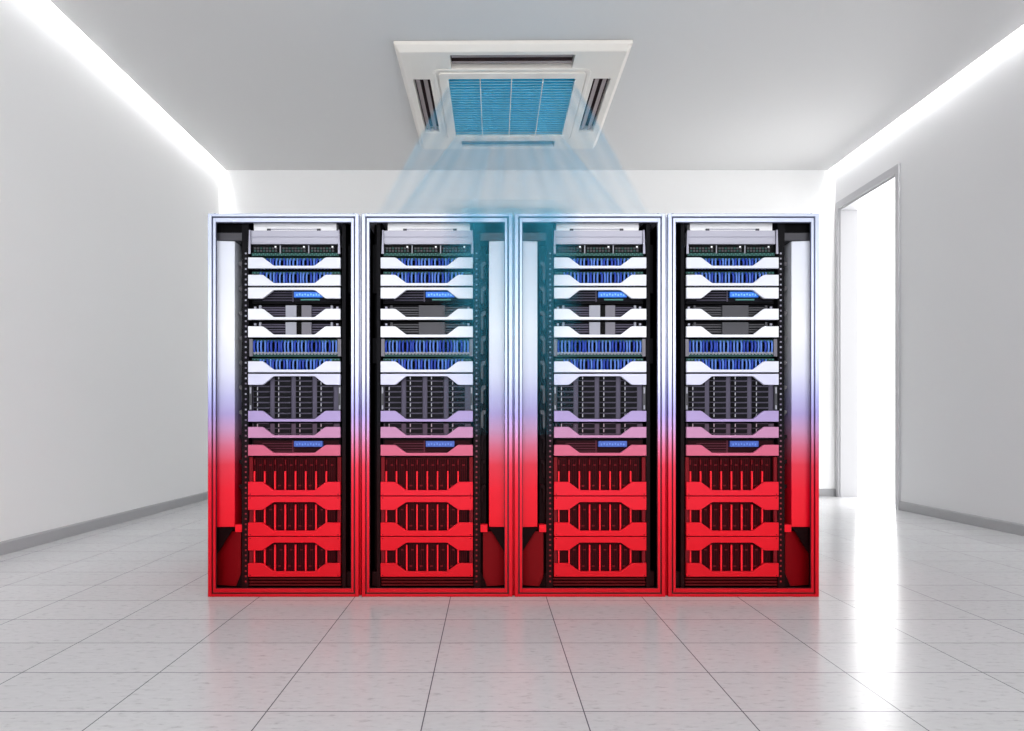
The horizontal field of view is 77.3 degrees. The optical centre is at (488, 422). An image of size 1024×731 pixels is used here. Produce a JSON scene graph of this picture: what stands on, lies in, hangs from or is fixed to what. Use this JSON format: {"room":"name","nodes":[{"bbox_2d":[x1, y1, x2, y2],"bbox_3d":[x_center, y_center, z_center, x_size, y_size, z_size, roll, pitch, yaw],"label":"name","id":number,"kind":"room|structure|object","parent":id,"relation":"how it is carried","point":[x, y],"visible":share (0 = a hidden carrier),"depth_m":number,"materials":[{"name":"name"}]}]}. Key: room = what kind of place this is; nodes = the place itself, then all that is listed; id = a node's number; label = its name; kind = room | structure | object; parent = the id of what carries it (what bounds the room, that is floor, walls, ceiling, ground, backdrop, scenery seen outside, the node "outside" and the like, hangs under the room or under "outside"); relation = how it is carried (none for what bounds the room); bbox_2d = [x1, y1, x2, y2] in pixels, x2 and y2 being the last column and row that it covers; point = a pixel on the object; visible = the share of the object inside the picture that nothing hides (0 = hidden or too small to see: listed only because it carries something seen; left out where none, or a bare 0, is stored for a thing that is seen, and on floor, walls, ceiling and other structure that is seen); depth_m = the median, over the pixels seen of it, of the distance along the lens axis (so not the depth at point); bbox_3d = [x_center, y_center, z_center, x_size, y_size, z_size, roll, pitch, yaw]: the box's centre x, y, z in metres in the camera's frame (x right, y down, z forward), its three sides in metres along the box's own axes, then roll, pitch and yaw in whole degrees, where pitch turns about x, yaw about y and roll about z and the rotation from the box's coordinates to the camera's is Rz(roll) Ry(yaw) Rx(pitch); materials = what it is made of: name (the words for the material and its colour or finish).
{"room":"server room","nodes":[
{"label":"server room","id":0,"kind":"room"},
{"bbox_2d":[0,0,218,541],"bbox_3d":[-3.430,-1.300,2.745,0.200,4.400,10.690,0,0,0],"label":"wall","id":1,"kind":"structure","parent":0,"point":[106,201],"depth_m":5.35,"materials":[{"name":"white paint"}]},
{"bbox_2d":[0,491,207,555],"bbox_3d":[-3.322,0.854,2.637,0.016,0.092,10.474,0,0,0],"label":"baseboard","id":2,"kind":"structure","parent":1,"relation":"attached to","point":[20,543],"depth_m":5.32,"materials":[{"name":"grey"}]},
{"bbox_2d":[0,496,1023,730],"bbox_3d":[0.490,0.960,2.745,8.040,0.120,10.690,0,0,0],"label":"floor","id":3,"kind":"structure","parent":0,"point":[915,622],"depth_m":2.53,"materials":[{"name":"white tile"}]},
{"bbox_2d":[208,213,361,596],"bbox_3d":[-1.065,-0.097,3.810,0.792,1.994,1.000,0,0,0],"label":"rack","id":4,"kind":"object","parent":3,"relation":"on","point":[231,237],"visible":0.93,"depth_m":3.34,"materials":[{"name":"grey metal"}]},
{"bbox_2d":[248,534,341,576],"bbox_3d":[-1.010,0.694,3.640,0.479,0.207,0.646,0,0,0],"label":"server","id":5,"kind":"object","parent":4,"relation":"in","point":[269,556],"visible":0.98,"depth_m":3.34,"materials":[{"name":"red metal"}]},
{"bbox_2d":[248,494,341,535],"bbox_3d":[-1.010,0.483,3.640,0.479,0.206,0.646,0,0,0],"label":"server","id":6,"kind":"object","parent":4,"relation":"in","point":[268,515],"visible":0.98,"depth_m":3.34,"materials":[{"name":"red metal"}]},
{"bbox_2d":[248,455,341,495],"bbox_3d":[-1.010,0.276,3.640,0.479,0.201,0.646,0,0,0],"label":"server","id":7,"kind":"object","parent":4,"relation":"in","point":[268,475],"visible":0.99,"depth_m":3.35,"materials":[{"name":"red metal"}]},
{"bbox_2d":[248,438,341,455],"bbox_3d":[-1.010,0.127,3.638,0.479,0.087,0.640,0,0,0],"label":"server","id":8,"kind":"object","parent":4,"relation":"in","point":[272,446],"visible":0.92,"depth_m":3.35,"materials":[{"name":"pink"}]},
{"bbox_2d":[248,423,341,438],"bbox_3d":[-1.010,0.041,3.638,0.479,0.082,0.640,0,0,0],"label":"server","id":9,"kind":"object","parent":4,"relation":"in","point":[258,430],"visible":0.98,"depth_m":3.34,"materials":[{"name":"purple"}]},
{"bbox_2d":[248,374,341,421],"bbox_3d":[-1.010,-0.131,3.638,0.479,0.251,0.640,0,0,0],"label":"server","id":10,"kind":"object","parent":4,"relation":"in","point":[272,397],"visible":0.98,"depth_m":3.34,"materials":[{"name":"black metal"}]},
{"bbox_2d":[248,358,341,373],"bbox_3d":[-1.010,-0.302,3.640,0.479,0.078,0.645,0,0,0],"label":"panel","id":11,"kind":"object","parent":4,"relation":"in","point":[257,365],"visible":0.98,"depth_m":3.34,"materials":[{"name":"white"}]},
{"bbox_2d":[248,322,341,339],"bbox_3d":[-1.010,-0.487,3.640,0.479,0.086,0.645,0,0,0],"label":"server","id":12,"kind":"object","parent":4,"relation":"in","point":[259,330],"visible":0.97,"depth_m":3.34,"materials":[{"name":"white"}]},
{"bbox_2d":[248,305,341,322],"bbox_3d":[-1.010,-0.577,3.640,0.479,0.083,0.645,0,0,0],"label":"server","id":13,"kind":"object","parent":4,"relation":"in","point":[259,313],"visible":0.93,"depth_m":3.34,"materials":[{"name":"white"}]},
{"bbox_2d":[248,288,341,305],"bbox_3d":[-1.010,-0.665,3.638,0.479,0.082,0.640,0,0,0],"label":"server","id":14,"kind":"object","parent":4,"relation":"in","point":[259,296],"visible":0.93,"depth_m":3.35,"materials":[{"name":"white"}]},
{"bbox_2d":[248,272,341,288],"bbox_3d":[-1.010,-0.753,3.640,0.479,0.083,0.645,0,0,0],"label":"panel","id":15,"kind":"object","parent":4,"relation":"in","point":[258,279],"visible":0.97,"depth_m":3.34,"materials":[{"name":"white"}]},
{"bbox_2d":[248,257,341,272],"bbox_3d":[-1.010,-0.834,3.640,0.479,0.066,0.645,0,0,0],"label":"panel","id":16,"kind":"object","parent":4,"relation":"in","point":[258,264],"visible":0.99,"depth_m":3.33,"materials":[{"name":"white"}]},
{"bbox_2d":[249,339,341,358],"bbox_3d":[-1.010,-0.393,3.648,0.478,0.093,0.629,0,0,0],"label":"panel","id":17,"kind":"object","parent":4,"relation":"in","point":[257,348],"visible":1,"depth_m":3.35,"materials":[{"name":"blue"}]},
{"bbox_2d":[249,574,341,585],"bbox_3d":[-1.011,0.830,3.425,0.482,0.056,0.170,0,0,0],"label":"vent grille","id":18,"kind":"object","parent":4,"relation":"attached to","point":[253,581],"depth_m":3.34,"materials":[{"name":"red metal"}]},
{"bbox_2d":[252,245,341,258],"bbox_3d":[-0.984,-0.899,3.264,0.505,0.057,0.248,0,0,0],"label":"switch","id":19,"kind":"object","parent":4,"relation":"in","point":[264,251],"visible":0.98,"depth_m":3.25,"materials":[{"name":"black"}]},
{"bbox_2d":[362,213,512,596],"bbox_3d":[-0.269,-0.097,3.810,0.792,1.994,1.000,0,0,0],"label":"rack","id":20,"kind":"object","parent":3,"relation":"on","point":[489,236],"visible":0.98,"depth_m":3.34,"materials":[{"name":"grey metal"}]},
{"bbox_2d":[381,522,473,576],"bbox_3d":[-0.323,0.694,3.640,0.479,0.207,0.646,0,0,0],"label":"server","id":21,"kind":"object","parent":20,"relation":"in","point":[401,556],"visible":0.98,"depth_m":3.34,"materials":[{"name":"red metal"}]},
{"bbox_2d":[381,487,473,535],"bbox_3d":[-0.323,0.483,3.640,0.479,0.206,0.646,0,0,0],"label":"server","id":22,"kind":"object","parent":20,"relation":"in","point":[400,515],"visible":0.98,"depth_m":3.34,"materials":[{"name":"red metal"}]},
{"bbox_2d":[381,452,473,495],"bbox_3d":[-0.323,0.276,3.640,0.479,0.201,0.646,0,0,0],"label":"server","id":23,"kind":"object","parent":20,"relation":"in","point":[400,475],"visible":0.99,"depth_m":3.35,"materials":[{"name":"red metal"}]},
{"bbox_2d":[381,437,473,455],"bbox_3d":[-0.323,0.127,3.638,0.479,0.087,0.640,0,0,0],"label":"server","id":24,"kind":"object","parent":20,"relation":"in","point":[403,446],"visible":0.91,"depth_m":3.35,"materials":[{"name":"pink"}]},
{"bbox_2d":[381,423,473,438],"bbox_3d":[-0.323,0.041,3.638,0.479,0.082,0.640,0,0,0],"label":"server","id":25,"kind":"object","parent":20,"relation":"in","point":[389,430],"visible":0.99,"depth_m":3.34,"materials":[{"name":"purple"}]},
{"bbox_2d":[381,374,473,421],"bbox_3d":[-0.323,-0.131,3.638,0.479,0.251,0.640,0,0,0],"label":"server","id":26,"kind":"object","parent":20,"relation":"in","point":[404,397],"visible":0.99,"depth_m":3.34,"materials":[{"name":"black metal"}]},
{"bbox_2d":[381,358,473,379],"bbox_3d":[-0.323,-0.302,3.640,0.479,0.078,0.645,0,0,0],"label":"panel","id":27,"kind":"object","parent":20,"relation":"in","point":[388,365],"visible":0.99,"depth_m":3.34,"materials":[{"name":"white metal"}]},
{"bbox_2d":[381,339,473,364],"bbox_3d":[-0.323,-0.393,3.648,0.478,0.093,0.629,0,0,0],"label":"panel","id":28,"kind":"object","parent":20,"relation":"in","point":[389,348],"visible":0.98,"depth_m":3.35,"materials":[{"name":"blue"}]},
{"bbox_2d":[381,322,473,348],"bbox_3d":[-0.323,-0.487,3.640,0.479,0.086,0.645,0,0,0],"label":"server","id":29,"kind":"object","parent":20,"relation":"in","point":[389,330],"visible":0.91,"depth_m":3.34,"materials":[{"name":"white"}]},
{"bbox_2d":[381,305,473,332],"bbox_3d":[-0.323,-0.577,3.640,0.479,0.083,0.645,0,0,0],"label":"server","id":30,"kind":"object","parent":20,"relation":"in","point":[389,313],"visible":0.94,"depth_m":3.34,"materials":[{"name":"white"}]},
{"bbox_2d":[381,288,473,317],"bbox_3d":[-0.323,-0.665,3.638,0.479,0.082,0.640,0,0,0],"label":"server","id":31,"kind":"object","parent":20,"relation":"in","point":[390,296],"visible":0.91,"depth_m":3.35,"materials":[{"name":"white metal"}]},
{"bbox_2d":[381,272,473,302],"bbox_3d":[-0.323,-0.753,3.640,0.479,0.083,0.645,0,0,0],"label":"panel","id":32,"kind":"object","parent":20,"relation":"in","point":[388,279],"visible":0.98,"depth_m":3.34,"materials":[{"name":"white"}]},
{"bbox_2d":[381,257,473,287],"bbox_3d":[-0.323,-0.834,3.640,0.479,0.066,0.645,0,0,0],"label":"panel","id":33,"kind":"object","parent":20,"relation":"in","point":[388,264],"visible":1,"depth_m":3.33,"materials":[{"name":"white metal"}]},
{"bbox_2d":[381,569,473,585],"bbox_3d":[-0.322,0.830,3.425,0.482,0.056,0.170,0,0,0],"label":"vent grille","id":34,"kind":"object","parent":20,"relation":"attached to","point":[385,581],"depth_m":3.34,"materials":[{"name":"red metal"}]},
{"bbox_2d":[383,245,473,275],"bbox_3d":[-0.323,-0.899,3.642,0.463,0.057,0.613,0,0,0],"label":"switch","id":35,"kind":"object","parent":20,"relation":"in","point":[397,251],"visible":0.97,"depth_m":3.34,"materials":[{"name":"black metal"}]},
{"bbox_2d":[486,520,503,529],"bbox_3d":[0.044,0.552,3.480,0.130,0.012,0.260,0,0,0],"label":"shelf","id":36,"kind":"object","parent":20,"relation":"attached to","point":[489,526],"depth_m":3.35,"materials":[{"name":"red metal"}]},
{"bbox_2d":[513,213,664,596],"bbox_3d":[0.523,-0.097,3.810,0.792,1.994,1.000,0,0,0],"label":"rack","id":37,"kind":"object","parent":3,"relation":"on","point":[536,237],"visible":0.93,"depth_m":3.34,"materials":[{"name":"red"}]},
{"bbox_2d":[523,521,538,529],"bbox_3d":[0.209,0.552,3.480,0.130,0.012,0.260,0,0,0],"label":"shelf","id":38,"kind":"object","parent":37,"relation":"attached to","point":[526,526],"depth_m":3.35,"materials":[{"name":"red metal"}]},
{"bbox_2d":[553,245,643,260],"bbox_3d":[0.571,-0.899,3.285,0.475,0.057,0.290,0,0,0],"label":"switch","id":39,"kind":"object","parent":37,"relation":"in","point":[570,251],"visible":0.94,"depth_m":3.25,"materials":[{"name":"black metal"}]},
{"bbox_2d":[553,532,645,576],"bbox_3d":[0.577,0.694,3.640,0.479,0.207,0.646,0,0,0],"label":"server","id":40,"kind":"object","parent":37,"relation":"in","point":[573,556],"visible":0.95,"depth_m":3.34,"materials":[{"name":"red metal"}]},
{"bbox_2d":[553,493,645,535],"bbox_3d":[0.577,0.483,3.640,0.479,0.206,0.646,0,0,0],"label":"server","id":41,"kind":"object","parent":37,"relation":"in","point":[572,515],"visible":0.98,"depth_m":3.34,"materials":[{"name":"red metal"}]},
{"bbox_2d":[553,455,645,495],"bbox_3d":[0.577,0.276,3.640,0.479,0.201,0.646,0,0,0],"label":"server","id":42,"kind":"object","parent":37,"relation":"in","point":[572,475],"visible":0.99,"depth_m":3.35,"materials":[{"name":"red metal"}]},
{"bbox_2d":[553,438,645,455],"bbox_3d":[0.577,0.127,3.638,0.479,0.087,0.640,0,0,0],"label":"server","id":43,"kind":"object","parent":37,"relation":"in","point":[575,446],"visible":0.95,"depth_m":3.35,"materials":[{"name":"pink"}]},
{"bbox_2d":[553,423,645,438],"bbox_3d":[0.577,0.041,3.638,0.479,0.082,0.640,0,0,0],"label":"server","id":44,"kind":"object","parent":37,"relation":"in","point":[560,430],"visible":0.97,"depth_m":3.34,"materials":[{"name":"pink"}]},
{"bbox_2d":[553,374,645,421],"bbox_3d":[0.577,-0.131,3.638,0.479,0.251,0.640,0,0,0],"label":"server","id":45,"kind":"object","parent":37,"relation":"in","point":[576,397],"visible":0.98,"depth_m":3.34,"materials":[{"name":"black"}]},
{"bbox_2d":[553,358,645,374],"bbox_3d":[0.577,-0.302,3.640,0.479,0.078,0.645,0,0,0],"label":"panel","id":46,"kind":"object","parent":37,"relation":"in","point":[560,365],"visible":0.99,"depth_m":3.34,"materials":[{"name":"white metal"}]},
{"bbox_2d":[553,339,645,358],"bbox_3d":[0.577,-0.393,3.648,0.478,0.093,0.629,0,0,0],"label":"panel","id":47,"kind":"object","parent":37,"relation":"in","point":[561,348],"visible":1,"depth_m":3.35,"materials":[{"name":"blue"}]},
{"bbox_2d":[553,322,645,340],"bbox_3d":[0.577,-0.487,3.640,0.479,0.086,0.645,0,0,0],"label":"server","id":48,"kind":"object","parent":37,"relation":"in","point":[561,330],"visible":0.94,"depth_m":3.34,"materials":[{"name":"white metal"}]},
{"bbox_2d":[553,305,645,323],"bbox_3d":[0.577,-0.577,3.640,0.479,0.083,0.645,0,0,0],"label":"server","id":49,"kind":"object","parent":37,"relation":"in","point":[561,313],"visible":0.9,"depth_m":3.34,"materials":[{"name":"white metal"}]},
{"bbox_2d":[553,288,645,307],"bbox_3d":[0.577,-0.665,3.638,0.479,0.082,0.640,0,0,0],"label":"server","id":50,"kind":"object","parent":37,"relation":"in","point":[561,296],"visible":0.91,"depth_m":3.35,"materials":[{"name":"white metal"}]},
{"bbox_2d":[553,272,645,290],"bbox_3d":[0.577,-0.753,3.640,0.479,0.083,0.645,0,0,0],"label":"panel","id":51,"kind":"object","parent":37,"relation":"in","point":[560,279],"visible":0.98,"depth_m":3.34,"materials":[{"name":"white metal"}]},
{"bbox_2d":[553,257,645,274],"bbox_3d":[0.577,-0.834,3.640,0.479,0.066,0.645,0,0,0],"label":"panel","id":52,"kind":"object","parent":37,"relation":"in","point":[560,264],"visible":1,"depth_m":3.33,"materials":[{"name":"white metal"}]},
{"bbox_2d":[665,213,818,596],"bbox_3d":[1.317,-0.097,3.810,0.792,1.994,1.000,0,0,0],"label":"rack","id":53,"kind":"object","parent":3,"relation":"on","point":[795,237],"visible":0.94,"depth_m":3.34,"materials":[{"name":"red"}]},
{"bbox_2d":[684,245,774,258],"bbox_3d":[1.231,-0.899,3.264,0.524,0.057,0.248,0,0,0],"label":"switch","id":54,"kind":"object","parent":53,"relation":"in","point":[703,251],"visible":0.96,"depth_m":3.25,"materials":[{"name":"black metal"}]},
{"bbox_2d":[684,339,776,358],"bbox_3d":[1.263,-0.393,3.648,0.478,0.093,0.629,0,0,0],"label":"panel","id":55,"kind":"object","parent":53,"relation":"in","point":[692,348],"visible":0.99,"depth_m":3.35,"materials":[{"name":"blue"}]},
{"bbox_2d":[684,534,778,576],"bbox_3d":[1.263,0.694,3.640,0.479,0.207,0.646,0,0,0],"label":"server","id":56,"kind":"object","parent":53,"relation":"in","point":[704,556],"visible":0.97,"depth_m":3.34,"materials":[{"name":"red metal"}]},
{"bbox_2d":[684,494,778,535],"bbox_3d":[1.263,0.483,3.640,0.479,0.206,0.646,0,0,0],"label":"server","id":57,"kind":"object","parent":53,"relation":"in","point":[703,515],"visible":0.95,"depth_m":3.34,"materials":[{"name":"red metal"}]},
{"bbox_2d":[684,455,778,495],"bbox_3d":[1.263,0.276,3.640,0.479,0.201,0.646,0,0,0],"label":"server","id":58,"kind":"object","parent":53,"relation":"in","point":[703,475],"visible":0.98,"depth_m":3.35,"materials":[{"name":"red metal"}]},
{"bbox_2d":[684,438,778,455],"bbox_3d":[1.263,0.127,3.638,0.479,0.087,0.640,0,0,0],"label":"server","id":59,"kind":"object","parent":53,"relation":"in","point":[749,446],"visible":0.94,"depth_m":3.34,"materials":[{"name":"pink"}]},
{"bbox_2d":[684,423,778,438],"bbox_3d":[1.263,0.041,3.638,0.479,0.082,0.640,0,0,0],"label":"server","id":60,"kind":"object","parent":53,"relation":"in","point":[691,430],"visible":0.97,"depth_m":3.34,"materials":[{"name":"pink metal"}]},
{"bbox_2d":[684,374,778,421],"bbox_3d":[1.263,-0.131,3.638,0.479,0.251,0.640,0,0,0],"label":"server","id":61,"kind":"object","parent":53,"relation":"in","point":[707,397],"visible":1,"depth_m":3.34,"materials":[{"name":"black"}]},
{"bbox_2d":[684,358,778,373],"bbox_3d":[1.263,-0.302,3.640,0.479,0.078,0.645,0,0,0],"label":"panel","id":62,"kind":"object","parent":53,"relation":"in","point":[691,365],"visible":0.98,"depth_m":3.34,"materials":[{"name":"white"}]},
{"bbox_2d":[684,322,778,339],"bbox_3d":[1.263,-0.487,3.640,0.479,0.086,0.645,0,0,0],"label":"server","id":63,"kind":"object","parent":53,"relation":"in","point":[692,330],"visible":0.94,"depth_m":3.34,"materials":[{"name":"white metal"}]},
{"bbox_2d":[684,305,778,322],"bbox_3d":[1.263,-0.577,3.640,0.479,0.083,0.645,0,0,0],"label":"server","id":64,"kind":"object","parent":53,"relation":"in","point":[692,313],"visible":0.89,"depth_m":3.34,"materials":[{"name":"white metal"}]},
{"bbox_2d":[684,288,778,305],"bbox_3d":[1.263,-0.665,3.638,0.479,0.082,0.640,0,0,0],"label":"server","id":65,"kind":"object","parent":53,"relation":"in","point":[692,296],"visible":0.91,"depth_m":3.35,"materials":[{"name":"white metal"}]},
{"bbox_2d":[684,272,778,288],"bbox_3d":[1.263,-0.753,3.640,0.479,0.083,0.645,0,0,0],"label":"panel","id":66,"kind":"object","parent":53,"relation":"in","point":[691,279],"visible":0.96,"depth_m":3.34,"materials":[{"name":"white metal"}]},
{"bbox_2d":[684,257,778,271],"bbox_3d":[1.263,-0.834,3.640,0.479,0.066,0.645,0,0,0],"label":"panel","id":67,"kind":"object","parent":53,"relation":"in","point":[691,264],"visible":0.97,"depth_m":3.33,"materials":[{"name":"white metal"}]},
{"bbox_2d":[219,164,834,488],"bbox_3d":[0.470,-1.300,7.990,7.600,4.400,0.200,0,0,0],"label":"wall","id":68,"kind":"structure","parent":0,"point":[360,192],"depth_m":7.89,"materials":[{"name":"white paint"}]},
{"bbox_2d":[819,489,835,495],"bbox_3d":[0.470,0.855,7.882,7.600,0.090,0.016,0,0,0],"label":"baseboard","id":69,"kind":"structure","parent":68,"relation":"attached to","point":[822,492],"depth_m":7.88,"materials":[{"name":"grey"}]},
{"bbox_2d":[49,0,1023,169],"bbox_3d":[0.470,-3.144,2.645,7.430,0.050,10.490,0,0,0],"label":"ceiling","id":70,"kind":"structure","parent":0,"point":[256,84],"depth_m":5.60,"materials":[{"name":"white paint"}]},
{"bbox_2d":[394,40,632,148],"bbox_3d":[0.205,-3.069,6.180,1.950,0.093,1.940,0,0,0],"label":"air conditioner","id":71,"kind":"object","parent":70,"relation":"attached to","point":[475,94],"visible":1,"depth_m":5.91,"materials":[{"name":"white plastic"}]},
{"bbox_2d":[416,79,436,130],"bbox_3d":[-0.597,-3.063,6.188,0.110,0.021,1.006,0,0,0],"label":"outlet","id":72,"kind":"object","parent":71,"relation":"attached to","point":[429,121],"depth_m":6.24,"materials":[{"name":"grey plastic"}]},
{"bbox_2d":[415,79,438,125],"bbox_3d":[-0.595,-3.111,6.188,0.148,0.008,1.026,0,0,0],"label":"outlet","id":73,"kind":"object","parent":71,"relation":"attached to","point":[421,80],"depth_m":6.18,"materials":[{"name":"grey plastic"}]},
{"bbox_2d":[462,143,519,143],"bbox_3d":[0.206,-3.063,6.977,0.994,0.020,0.102,0,0,0],"label":"outlet","id":74,"kind":"object","parent":71,"relation":"attached to","point":[462,143],"depth_m":6.99,"materials":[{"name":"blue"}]},
{"bbox_2d":[449,79,574,137],"bbox_3d":[0.205,-3.038,6.212,1.137,0.032,1.162,0,0,0],"label":"grille","id":75,"kind":"object","parent":71,"relation":"attached to","point":[456,132],"depth_m":6.27,"materials":[{"name":"blue plastic"}]},
{"bbox_2d":[451,55,572,63],"bbox_3d":[0.194,-3.063,5.388,1.017,0.021,0.151,0,0,0],"label":"outlet","id":76,"kind":"object","parent":71,"relation":"attached to","point":[453,56],"depth_m":5.41,"materials":[{"name":"grey plastic"}]},
{"bbox_2d":[580,79,606,129],"bbox_3d":[1.002,-3.063,6.174,0.110,0.021,1.006,0,0,0],"label":"outlet","id":77,"kind":"object","parent":71,"relation":"attached to","point":[588,121],"depth_m":6.23,"materials":[{"name":"grey plastic"}]},
{"bbox_2d":[835,25,1023,523],"bbox_3d":[4.380,-1.300,2.745,0.220,4.400,10.690,0,0,0],"label":"wall","id":78,"kind":"structure","parent":0,"point":[959,150],"depth_m":5.76,"materials":[{"name":"white paint"}]},
{"bbox_2d":[836,163,899,509],"bbox_3d":[4.370,-0.898,7.245,0.240,3.597,1.200,0,0,0],"label":"door frame","id":79,"kind":"structure","parent":78,"relation":"in","point":[846,216],"depth_m":7.78,"materials":[{"name":"grey paint"}]},
{"bbox_2d":[899,501,1023,535],"bbox_3d":[4.262,0.854,2.020,0.016,0.092,9.240,0,0,0],"label":"baseboard","id":80,"kind":"structure","parent":78,"relation":"attached to","point":[985,522],"depth_m":5.71,"materials":[{"name":"grey"}]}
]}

